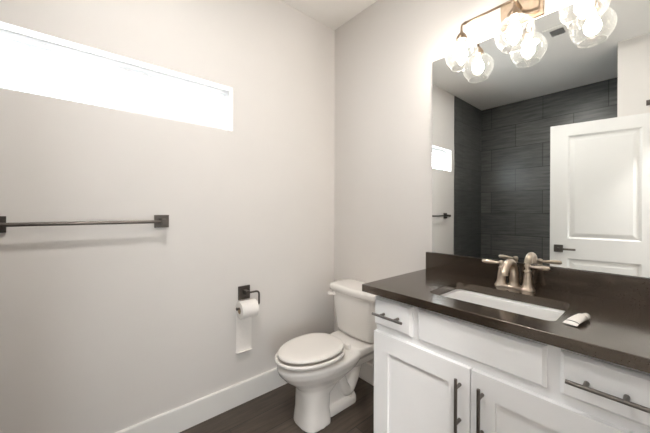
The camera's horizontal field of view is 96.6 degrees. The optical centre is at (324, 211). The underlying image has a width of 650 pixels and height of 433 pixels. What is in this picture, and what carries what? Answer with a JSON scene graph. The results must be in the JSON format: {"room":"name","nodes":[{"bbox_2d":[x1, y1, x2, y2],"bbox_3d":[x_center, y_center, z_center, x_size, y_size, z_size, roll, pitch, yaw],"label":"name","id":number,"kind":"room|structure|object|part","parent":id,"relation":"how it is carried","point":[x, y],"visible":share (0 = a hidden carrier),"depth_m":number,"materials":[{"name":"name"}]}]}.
{"room":"bathroom","nodes":[
{"label":"bathroom","id":0,"kind":"room"},
{"bbox_2d":[0,0,334,432],"bbox_3d":[-0.723,-0.129,1.801,2.240,2.745,0.120,0,0,-41],"label":"wall","id":1,"kind":"structure","parent":0,"point":[110,328],"depth_m":1.57,"materials":[{"name":"paint"}]},
{"bbox_2d":[0,215,168,232],"bbox_3d":[-1.099,0.054,1.353,0.677,0.068,0.072,0,0,-41],"label":"towel bar","id":2,"kind":"object","parent":1,"relation":"attached to","point":[160,221],"visible":1,"depth_m":1.32,"materials":[{"name":"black metal"}]},
{"bbox_3d":[-1.349,0.054,1.179,0.070,0.068,0.012,0,0,-40],"label":"wall plate","id":3,"kind":"part","parent":2,"relation":"part of","materials":[{"name":"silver metal"}]},
{"bbox_3d":[-0.888,0.053,1.573,0.070,0.068,0.012,0,0,-40],"label":"wall plate","id":4,"kind":"part","parent":2,"relation":"part of","materials":[{"name":"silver metal"}]},
{"bbox_3d":[-0.864,0.054,1.546,0.026,0.026,0.061,0,0,-40],"label":"post","id":5,"kind":"part","parent":2,"relation":"part of","materials":[{"name":"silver metal"}]},
{"bbox_2d":[0,29,227,129],"bbox_3d":[-1.091,-0.646,1.527,1.170,0.273,0.048,0,0,-41],"label":"window","id":6,"kind":"structure","parent":1,"relation":"in","point":[7,37],"depth_m":1.51,"materials":[{"name":"plastic"}]},
{"bbox_3d":[-1.306,-0.641,1.359,0.579,0.236,0.018,0,0,-40],"label":"sash","id":7,"kind":"part","parent":6,"relation":"part of","materials":[{"name":"plastic"}]},
{"bbox_3d":[-0.877,-0.641,1.696,0.579,0.236,0.018,0,0,-40],"label":"sash","id":8,"kind":"part","parent":6,"relation":"part of","materials":[{"name":"plastic"}]},
{"bbox_2d":[115,367,286,432],"bbox_3d":[-0.728,1.175,1.715,2.118,0.138,0.014,0,0,-41],"label":"baseboard","id":9,"kind":"structure","parent":1,"relation":"attached to","point":[181,418],"depth_m":1.74,"materials":[{"name":"paint"}]},
{"bbox_2d":[236,285,259,310],"bbox_3d":[-0.504,0.550,1.865,0.162,0.133,0.070,0,0,-41],"label":"toilet paper holder","id":10,"kind":"object","parent":1,"relation":"attached to","point":[244,291],"visible":0.88,"depth_m":1.87,"materials":[{"name":"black metal"}]},
{"bbox_3d":[-0.527,0.526,1.884,0.078,0.085,0.012,0,0,-40],"label":"wall plate","id":11,"kind":"part","parent":10,"relation":"part of","materials":[{"name":"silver metal"}]},
{"bbox_3d":[-0.505,0.518,1.858,0.024,0.024,0.056,0,0,-40],"label":"post","id":12,"kind":"part","parent":10,"relation":"part of","materials":[{"name":"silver metal"}]},
{"bbox_2d":[236,298,258,353],"bbox_3d":[-0.494,0.736,1.843,0.110,0.340,0.109,0,0,-41],"label":"toilet paper roll","id":13,"kind":"object","parent":10,"relation":"hanging from","point":[249,308],"visible":0.98,"depth_m":1.86,"materials":[{"name":"paper"}]},
{"bbox_2d":[179,377,373,432],"bbox_3d":[-0.054,1.290,0.275,3.205,0.080,3.320,0,0,-41],"label":"floor","id":14,"kind":"structure","parent":0,"point":[272,411],"depth_m":1.75,"materials":[{"name":"brown wood"}]},
{"bbox_2d":[275,279,376,432],"bbox_3d":[0.039,0.881,1.834,0.775,0.734,0.446,0,0,-41],"label":"toilet","id":15,"kind":"object","parent":14,"relation":"on","point":[324,369],"visible":0.97,"depth_m":1.74,"materials":[{"name":"ceramic"}]},
{"bbox_3d":[-0.090,0.838,1.724,0.437,0.018,0.348,0,0,-40],"label":"seat","id":16,"kind":"part","parent":15,"relation":"part of","materials":[{"name":"plastic"}]},
{"bbox_3d":[-0.085,0.809,1.728,0.420,0.022,0.324,0,0,-40],"label":"lid","id":17,"kind":"part","parent":15,"relation":"part of","materials":[{"name":"plastic"}]},
{"bbox_3d":[0.037,1.051,1.834,0.752,0.394,0.340,0,0,-40],"label":"bowl","id":18,"kind":"part","parent":15,"relation":"part of","materials":[{"name":"ceramic"}]},
{"bbox_3d":[0.241,0.538,2.005,0.246,0.046,0.446,0,0,-40],"label":"tank lid","id":19,"kind":"part","parent":15,"relation":"part of","materials":[{"name":"ceramic"}]},
{"bbox_3d":[0.242,0.709,2.007,0.222,0.296,0.416,0,0,-40],"label":"tank","id":20,"kind":"part","parent":15,"relation":"part of","materials":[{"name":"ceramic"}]},
{"bbox_2d":[372,296,649,432],"bbox_3d":[0.720,0.817,1.185,0.602,0.865,0.899,0,0,-41],"label":"vanity cabinet","id":21,"kind":"object","parent":14,"relation":"on","point":[434,372],"visible":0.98,"depth_m":0.98,"materials":[{"name":"paint"}]},
{"bbox_3d":[0.267,0.466,1.261,0.012,0.011,0.156,0,0,-40],"label":"handle","id":22,"kind":"part","parent":21,"relation":"part of","materials":[{"name":"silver metal"}]},
{"bbox_3d":[0.301,0.463,1.287,0.020,0.126,0.198,0,0,-40],"label":"drawer","id":23,"kind":"part","parent":21,"relation":"part of","materials":[{"name":"paint"}]},
{"bbox_3d":[0.377,0.846,1.198,0.020,0.575,0.436,0,0,-40],"label":"door","id":24,"kind":"part","parent":21,"relation":"part of","materials":[{"name":"paint"}]},
{"bbox_3d":[0.464,0.692,1.030,0.012,0.190,0.011,0,0,-40],"label":"handle","id":25,"kind":"part","parent":21,"relation":"part of","materials":[{"name":"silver metal"}]},
{"bbox_3d":[0.514,0.692,0.972,0.012,0.190,0.011,0,0,-40],"label":"handle","id":26,"kind":"part","parent":21,"relation":"part of","materials":[{"name":"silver metal"}]},
{"bbox_3d":[0.523,0.464,1.028,0.020,0.126,0.428,0,0,-40],"label":"false drawer","id":27,"kind":"part","parent":21,"relation":"part of","materials":[{"name":"paint"}]},
{"bbox_2d":[362,252,649,372],"bbox_3d":[0.710,0.315,1.210,0.588,0.135,0.953,0,0,-41],"label":"countertop","id":28,"kind":"structure","parent":21,"relation":"on","point":[617,330],"depth_m":1.11,"materials":[{"name":"brown stone"}]},
{"bbox_2d":[441,289,564,320],"bbox_3d":[0.689,0.455,1.172,0.334,0.144,0.486,0,0,-41],"label":"sink","id":29,"kind":"object","parent":28,"relation":"in","point":[536,311],"visible":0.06,"depth_m":1.22,"materials":[{"name":"ceramic"}]},
{"bbox_2d":[482,259,549,291],"bbox_3d":[0.855,0.279,1.314,0.192,0.139,0.198,0,0,4],"label":"faucet","id":30,"kind":"object","parent":28,"relation":"on","point":[508,266],"visible":1,"depth_m":1.29,"materials":[{"name":"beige metal"}]},
{"bbox_3d":[0.796,0.240,1.390,0.077,0.020,0.020,0,0,41],"label":"lever","id":31,"kind":"part","parent":30,"relation":"part of","materials":[{"name":"beige metal"}]},
{"bbox_3d":[0.830,0.284,1.361,0.047,0.110,0.047,0,0,-40],"label":"handle","id":32,"kind":"part","parent":30,"relation":"part of","materials":[{"name":"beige metal"}]},
{"bbox_3d":[0.819,0.274,1.284,0.163,0.129,0.046,0,0,-40],"label":"spout","id":33,"kind":"part","parent":30,"relation":"part of","materials":[{"name":"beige metal"}]},
{"bbox_3d":[0.864,0.343,1.322,0.052,0.011,0.160,0,0,-40],"label":"plate","id":34,"kind":"part","parent":30,"relation":"part of","materials":[{"name":"beige metal"}]},
{"bbox_3d":[0.897,0.285,1.282,0.047,0.110,0.047,0,0,-40],"label":"handle","id":35,"kind":"part","parent":30,"relation":"part of","materials":[{"name":"beige metal"}]},
{"bbox_3d":[0.921,0.241,1.244,0.020,0.020,0.077,0,0,-32],"label":"lever","id":36,"kind":"part","parent":30,"relation":"part of","materials":[{"name":"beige metal"}]},
{"bbox_2d":[563,313,589,325],"bbox_3d":[0.799,0.337,0.913,0.108,0.024,0.037,0,0,-26],"label":"toiletry tube","id":37,"kind":"object","parent":28,"relation":"on","point":[575,320],"visible":1,"depth_m":0.90,"materials":[{"name":"white plastic"}]},
{"bbox_3d":[0.664,0.847,0.862,0.020,0.575,0.438,0,0,-40],"label":"door","id":38,"kind":"part","parent":21,"relation":"part of","materials":[{"name":"paint"}]},
{"bbox_3d":[0.701,0.468,0.779,0.033,0.012,0.012,0,0,-40],"label":"post","id":39,"kind":"part","parent":21,"relation":"part of","materials":[{"name":"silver metal"}]},
{"bbox_3d":[0.745,0.466,0.767,0.020,0.126,0.191,0,0,-40],"label":"drawer","id":40,"kind":"part","parent":21,"relation":"part of","materials":[{"name":"paint"}]},
{"bbox_3d":[0.713,0.469,0.739,0.012,0.011,0.156,0,0,-40],"label":"handle","id":41,"kind":"part","parent":21,"relation":"part of","materials":[{"name":"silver metal"}]},
{"bbox_3d":[0.750,0.469,0.721,0.033,0.012,0.012,0,0,-40],"label":"post","id":42,"kind":"part","parent":21,"relation":"part of","materials":[{"name":"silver metal"}]},
{"bbox_2d":[281,0,376,29],"bbox_3d":[-0.046,-1.535,0.266,3.205,0.080,3.320,0,0,-41],"label":"ceiling","id":43,"kind":"structure","parent":0,"point":[333,14],"depth_m":2.14,"materials":[{"name":"paint"}]},
{"bbox_2d":[334,0,644,364],"bbox_3d":[0.740,-0.125,1.721,0.120,2.745,1.900,0,0,-41],"label":"wall","id":44,"kind":"structure","parent":0,"point":[385,55],"depth_m":1.99,"materials":[{"name":"paint"}]},
{"bbox_2d":[359,362,373,385],"bbox_3d":[0.364,1.176,2.058,0.014,0.138,0.882,0,0,-41],"label":"baseboard","id":45,"kind":"structure","parent":44,"relation":"attached to","point":[367,369],"depth_m":2.11,"materials":[{"name":"paint"}]},
{"bbox_2d":[455,0,593,61],"bbox_3d":[0.873,-0.887,1.327,0.186,0.286,0.632,0,0,-41],"label":"vanity light","id":46,"kind":"object","parent":44,"relation":"attached to","point":[514,13],"visible":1,"depth_m":1.34,"materials":[{"name":"gold metal"}]},
{"bbox_2d":[455,31,467,61],"bbox_3d":[0.706,-0.837,1.498,0.155,0.184,0.155,0,0,-40],"label":"bulb","id":47,"kind":"object","parent":46,"relation":"attached to","point":[461,54],"depth_m":1.48,"materials":[{"name":"white glass"}]},
{"bbox_3d":[0.890,-0.948,1.341,0.101,0.060,0.488,0,0,-40],"label":"arm","id":48,"kind":"part","parent":46,"relation":"part of","materials":[{"name":"gold metal"}]},
{"bbox_2d":[507,6,521,41],"bbox_3d":[0.861,-0.836,1.317,0.155,0.184,0.155,0,0,-40],"label":"bulb","id":49,"kind":"object","parent":46,"relation":"attached to","point":[514,17],"depth_m":1.31,"materials":[{"name":"white glass"}]},
{"bbox_3d":[0.929,-0.964,1.375,0.008,0.100,0.144,0,0,-40],"label":"raised plate","id":50,"kind":"part","parent":46,"relation":"part of","materials":[{"name":"gold metal"}]},
{"bbox_2d":[574,0,593,14],"bbox_3d":[1.016,-0.835,1.136,0.155,0.184,0.155,0,0,-40],"label":"bulb","id":51,"kind":"object","parent":46,"relation":"attached to","point":[581,7],"depth_m":1.12,"materials":[{"name":"white glass"}]},
{"bbox_2d":[426,252,649,306],"bbox_3d":[0.926,0.298,1.394,0.019,0.101,0.953,0,0,-40],"label":"backsplash","id":52,"kind":"structure","parent":44,"relation":"attached to","point":[622,288],"depth_m":1.25,"materials":[{"name":"brown stone"}]},
{"bbox_2d":[432,0,649,277],"bbox_3d":[0.943,-0.322,1.385,0.006,1.135,0.919,0,0,-41],"label":"mirror","id":53,"kind":"object","parent":44,"relation":"attached to","point":[541,139],"visible":1,"depth_m":1.29,"materials":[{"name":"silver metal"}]}
]}

